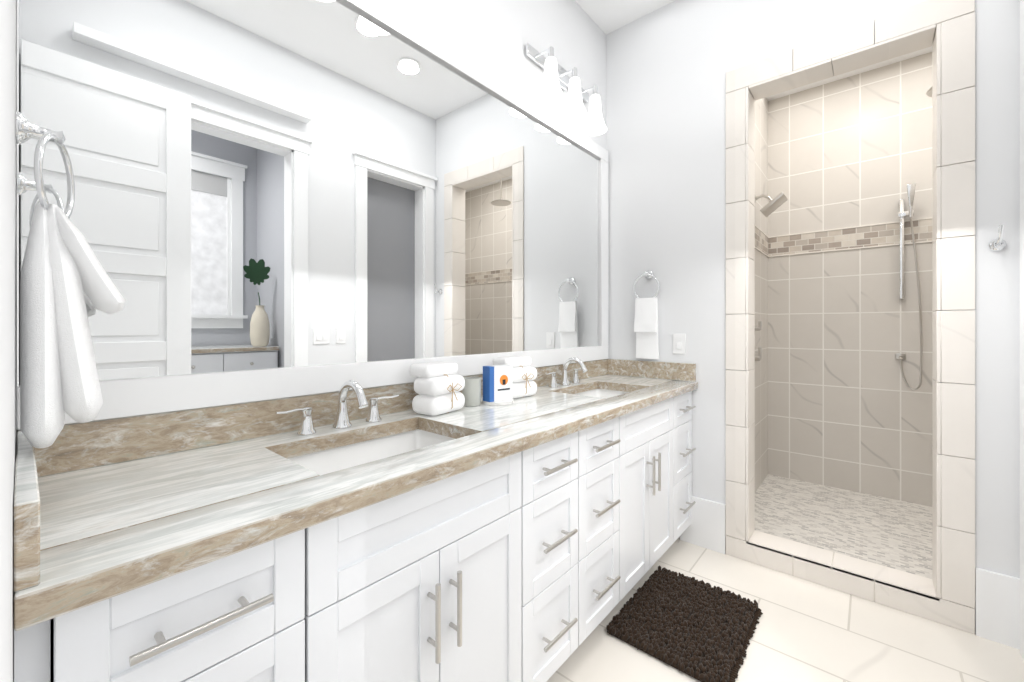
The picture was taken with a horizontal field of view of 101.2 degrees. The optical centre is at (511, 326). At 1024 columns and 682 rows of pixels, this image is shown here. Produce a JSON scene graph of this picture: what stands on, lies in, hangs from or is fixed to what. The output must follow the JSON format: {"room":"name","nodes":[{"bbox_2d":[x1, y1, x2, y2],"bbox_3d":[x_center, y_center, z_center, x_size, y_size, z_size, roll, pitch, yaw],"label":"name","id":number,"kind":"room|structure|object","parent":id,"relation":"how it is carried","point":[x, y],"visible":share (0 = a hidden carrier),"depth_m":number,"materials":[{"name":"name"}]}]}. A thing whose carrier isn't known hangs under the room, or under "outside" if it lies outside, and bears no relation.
{"room":"bathroom","nodes":[
{"label":"bathroom","id":0,"kind":"room"},
{"bbox_2d":[0,0,15,681],"bbox_3d":[0.307,-0.333,-0.349,3.500,3.070,0.120,0,0,41],"label":"wall","id":1,"kind":"structure","parent":0,"point":[7,241],"depth_m":0.29,"materials":[{"name":"paint"}]},
{"bbox_2d":[16,111,124,447],"bbox_3d":[-0.773,-0.079,0.739,0.215,0.550,0.128,0,0,41],"label":"towel ring","id":2,"kind":"object","parent":1,"relation":"attached to","point":[62,271],"visible":1,"depth_m":0.67,"materials":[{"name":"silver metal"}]},
{"bbox_2d":[16,0,607,436],"bbox_3d":[-0.220,-0.333,1.796,0.150,3.070,2.695,0,0,41],"label":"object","id":3,"kind":"object","parent":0,"point":[281,198],"depth_m":1.26,"materials":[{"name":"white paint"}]},
{"bbox_2d":[525,43,606,135],"bbox_3d":[0.316,-1.258,2.219,0.167,0.300,0.580,0,0,41],"label":"light","id":4,"kind":"object","parent":3,"relation":"attached to","point":[556,79],"visible":1,"depth_m":2.18,"materials":[{"name":"white glass"}]},
{"bbox_2d":[575,0,674,34],"bbox_3d":[0.782,-1.918,0.360,3.900,0.100,3.575,0,0,41],"label":"ceiling","id":5,"kind":"structure","parent":0,"point":[607,16],"depth_m":2.48,"materials":[{"name":"paint"}]},
{"bbox_2d":[753,98,767,491],"bbox_3d":[1.590,-0.273,2.873,0.100,2.950,1.295,0,0,41],"label":"wall","id":6,"kind":"structure","parent":0,"point":[761,297],"depth_m":3.06,"materials":[{"name":"tile"}]},
{"bbox_2d":[755,321,761,330],"bbox_3d":[1.589,-0.006,2.757,0.049,0.060,0.191,0,0,41],"label":"shower valve","id":7,"kind":"object","parent":6,"relation":"attached to","point":[759,327],"depth_m":2.82,"materials":[{"name":"silver metal"}]},
{"bbox_2d":[755,347,761,361],"bbox_3d":[1.589,0.178,2.757,0.049,0.087,0.191,0,0,41],"label":"shower valve","id":8,"kind":"object","parent":6,"relation":"attached to","point":[758,357],"depth_m":2.82,"materials":[{"name":"silver metal"}]},
{"bbox_2d":[755,192,787,216],"bbox_3d":[1.728,-0.832,2.817,0.183,0.152,0.160,0,0,41],"label":"shower head","id":9,"kind":"object","parent":6,"relation":"attached to","point":[774,204],"visible":0.83,"depth_m":2.78},
{"bbox_2d":[547,538,1023,681],"bbox_3d":[1.277,1.252,0.939,3.900,0.100,5.100,0,0,41],"label":"floor","id":10,"kind":"structure","parent":0,"point":[807,631],"depth_m":1.59,"materials":[{"name":"tile"}]},
{"bbox_2d":[14,513,349,681],"bbox_3d":[-0.653,0.773,0.810,0.527,0.858,0.392,0,0,41],"label":"base cabinet","id":11,"kind":"object","parent":10,"relation":"on","point":[277,610],"depth_m":0.65,"materials":[{"name":"paint"}]},
{"bbox_2d":[14,359,697,630],"bbox_3d":[0.023,0.273,1.577,0.559,0.141,2.436,0,0,41],"label":"countertop","id":12,"kind":"structure","parent":11,"relation":"on","point":[107,509],"depth_m":0.87,"materials":[{"name":"brown stone"}]},
{"bbox_2d":[275,380,398,435],"bbox_3d":[-0.472,0.229,1.235,0.161,0.146,0.381,0,0,41],"label":"faucet","id":13,"kind":"object","parent":12,"relation":"on","point":[342,420],"visible":0.98,"depth_m":1.25,"materials":[{"name":"silver metal"}]},
{"bbox_2d":[288,429,454,474],"bbox_3d":[-0.353,0.422,1.133,0.364,0.154,0.534,0,0,41],"label":"sink basin","id":14,"kind":"object","parent":12,"relation":"in","point":[336,459],"visible":0.06,"depth_m":1.27,"materials":[{"name":"white ceramic"}]},
{"bbox_2d":[410,361,464,415],"bbox_3d":[-0.258,0.215,1.490,0.145,0.172,0.175,0,0,33],"label":"bundle","id":15,"kind":"object","parent":12,"relation":"on","point":[438,385],"visible":1,"depth_m":1.43,"materials":[{"name":"white fabric"}]},
{"bbox_2d":[462,377,480,406],"bbox_3d":[-0.155,0.249,1.619,0.074,0.105,0.074,0,0,41],"label":"cup","id":16,"kind":"object","parent":12,"relation":"on","point":[471,391],"visible":0.88,"depth_m":1.59,"materials":[{"name":"ceramic"}]},
{"bbox_2d":[482,364,513,405],"bbox_3d":[-0.056,0.227,1.665,0.124,0.148,0.124,0,0,41],"label":"box","id":17,"kind":"object","parent":12,"relation":"on","point":[497,385],"visible":1,"depth_m":1.64,"materials":[{"name":"white cardboard"}]},
{"bbox_2d":[493,355,536,398],"bbox_3d":[0.018,0.215,1.820,0.145,0.172,0.175,0,0,45],"label":"bundle","id":18,"kind":"object","parent":12,"relation":"on","point":[524,376],"visible":0.67,"depth_m":1.78,"materials":[{"name":"white fabric"}]},
{"bbox_2d":[544,357,587,387],"bbox_3d":[0.316,0.229,2.156,0.161,0.146,0.381,0,0,41],"label":"faucet","id":19,"kind":"object","parent":12,"relation":"on","point":[564,379],"visible":1,"depth_m":2.17,"materials":[{"name":"silver metal"}]},
{"bbox_2d":[575,389,627,397],"bbox_3d":[0.435,0.422,2.054,0.364,0.154,0.534,0,0,41],"label":"sink basin","id":20,"kind":"object","parent":12,"relation":"in","point":[602,393],"visible":0.06,"depth_m":2.30,"materials":[{"name":"white ceramic"}]},
{"bbox_2d":[350,449,529,681],"bbox_3d":[-0.367,0.773,1.145,0.527,0.858,0.605,0,0,41],"label":"base cabinet","id":21,"kind":"object","parent":10,"relation":"on","point":[440,570],"depth_m":0.99,"materials":[{"name":"paint"}]},
{"bbox_2d":[530,429,585,681],"bbox_3d":[-0.090,0.773,1.469,0.527,0.858,0.362,0,0,41],"label":"base cabinet","id":22,"kind":"object","parent":10,"relation":"on","point":[535,564],"depth_m":1.34,"materials":[{"name":"paint"}]},
{"bbox_2d":[586,413,629,637],"bbox_3d":[0.146,0.773,1.744,0.527,0.858,0.363,0,0,41],"label":"base cabinet","id":23,"kind":"object","parent":10,"relation":"on","point":[608,442],"depth_m":1.59,"materials":[{"name":"paint"}]},
{"bbox_2d":[630,396,677,589],"bbox_3d":[0.421,0.773,2.066,0.527,0.858,0.600,0,0,41],"label":"base cabinet","id":24,"kind":"object","parent":10,"relation":"on","point":[653,428],"depth_m":1.91,"materials":[{"name":"paint"}]},
{"bbox_2d":[606,566,762,681],"bbox_3d":[0.716,1.184,1.716,0.457,0.035,0.580,0,0,41],"label":"bath mat","id":25,"kind":"object","parent":10,"relation":"on","point":[701,631],"visible":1,"depth_m":1.66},
{"bbox_2d":[678,391,693,537],"bbox_3d":[0.691,0.773,2.382,0.527,0.858,0.344,0,0,41],"label":"base cabinet","id":26,"kind":"object","parent":10,"relation":"on","point":[685,407],"depth_m":2.26,"materials":[{"name":"paint"}]},
{"bbox_2d":[755,474,931,578],"bbox_3d":[2.385,1.172,2.127,2.080,0.060,1.195,0,0,41],"label":"shower floor","id":27,"kind":"structure","parent":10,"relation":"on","point":[889,532],"depth_m":2.45,"materials":[{"name":"tile"}]},
{"bbox_2d":[606,0,1019,577],"bbox_3d":[1.809,-0.333,1.744,3.060,3.070,0.135,0,0,41],"label":"wall","id":28,"kind":"structure","parent":0,"point":[669,65],"depth_m":2.27,"materials":[{"name":"paint"}]},
{"bbox_2d":[633,270,659,358],"bbox_3d":[0.796,-0.075,2.476,0.160,0.524,0.068,0,0,41],"label":"towel ring","id":29,"kind":"object","parent":28,"relation":"attached to","point":[646,324],"visible":1,"depth_m":2.46,"materials":[{"name":"white fabric"}]},
{"bbox_2d":[673,334,685,353],"bbox_3d":[0.948,0.096,2.385,0.070,0.115,0.010,0,0,41],"label":"switch plate","id":30,"kind":"object","parent":28,"relation":"attached to","point":[679,343],"visible":1,"depth_m":2.38,"materials":[{"name":"white plastic"}]},
{"bbox_2d":[680,496,1019,649],"bbox_3d":[0.910,1.072,0.226,2.730,0.260,3.340,0,0,41],"label":"baseboard","id":31,"kind":"structure","parent":28,"relation":"attached to","point":[997,607],"depth_m":1.62,"materials":[{"name":"paint"}]},
{"bbox_2d":[726,0,974,633],"bbox_3d":[1.523,-0.071,1.994,0.895,2.546,0.167,0,0,41],"label":"trim","id":32,"kind":"structure","parent":28,"relation":"attached to","point":[945,595],"depth_m":1.78,"materials":[{"name":"tile"}]},
{"bbox_2d":[988,225,1006,251],"bbox_3d":[1.834,-0.333,1.582,0.048,0.092,0.077,0,0,41],"label":"robe hook","id":33,"kind":"object","parent":28,"relation":"attached to","point":[998,244],"visible":1,"depth_m":1.58,"materials":[{"name":"silver metal"}]},
{"bbox_2d":[766,42,932,100],"bbox_3d":[2.407,-1.858,2.152,2.480,0.220,1.529,0,0,41],"label":"ceiling","id":34,"kind":"structure","parent":0,"point":[862,70],"depth_m":2.89,"materials":[{"name":"paint"}]},
{"bbox_2d":[768,52,934,505],"bbox_3d":[2.806,-0.273,2.619,2.080,2.950,0.100,0,0,41],"label":"wall","id":35,"kind":"structure","parent":0,"point":[849,409],"depth_m":2.93,"materials":[{"name":"tile"}]},
{"bbox_2d":[755,217,931,256],"bbox_3d":[2.386,-0.618,2.127,2.084,0.156,1.197,0,0,41],"label":"accent band","id":36,"kind":"object","parent":35,"relation":"attached to","point":[869,236],"visible":0.46,"depth_m":2.94,"materials":[{"name":"tile"}]},
{"bbox_2d":[896,183,922,389],"bbox_3d":[2.546,-0.250,2.696,0.123,1.306,0.120,0,0,41],"label":"shower rail","id":37,"kind":"object","parent":35,"relation":"attached to","point":[902,213],"visible":1,"depth_m":2.68,"materials":[{"name":"silver metal"}]},
{"bbox_2d":[926,87,931,96],"bbox_3d":[2.327,-1.505,2.212,0.210,0.485,0.210,0,0,41],"label":"pendant","id":38,"kind":"object","parent":35,"relation":"attached to","point":[929,93],"visible":0.15,"depth_m":2.27,"materials":[{"name":"silver metal"}]},
{"bbox_3d":[1.165,-0.333,0.601,0.120,3.070,2.439,0,0,41],"label":"wall","id":39,"kind":"structure","parent":0,"visible":0},
{"bbox_2d":[1020,0,1023,660],"bbox_3d":[1.269,-0.064,0.722,0.204,2.532,2.090,0,0,41],"label":"door frame","id":40,"kind":"structure","parent":39,"relation":"attached to","point":[1022,328],"depth_m":1.52,"materials":[{"name":"paint"}]}
]}

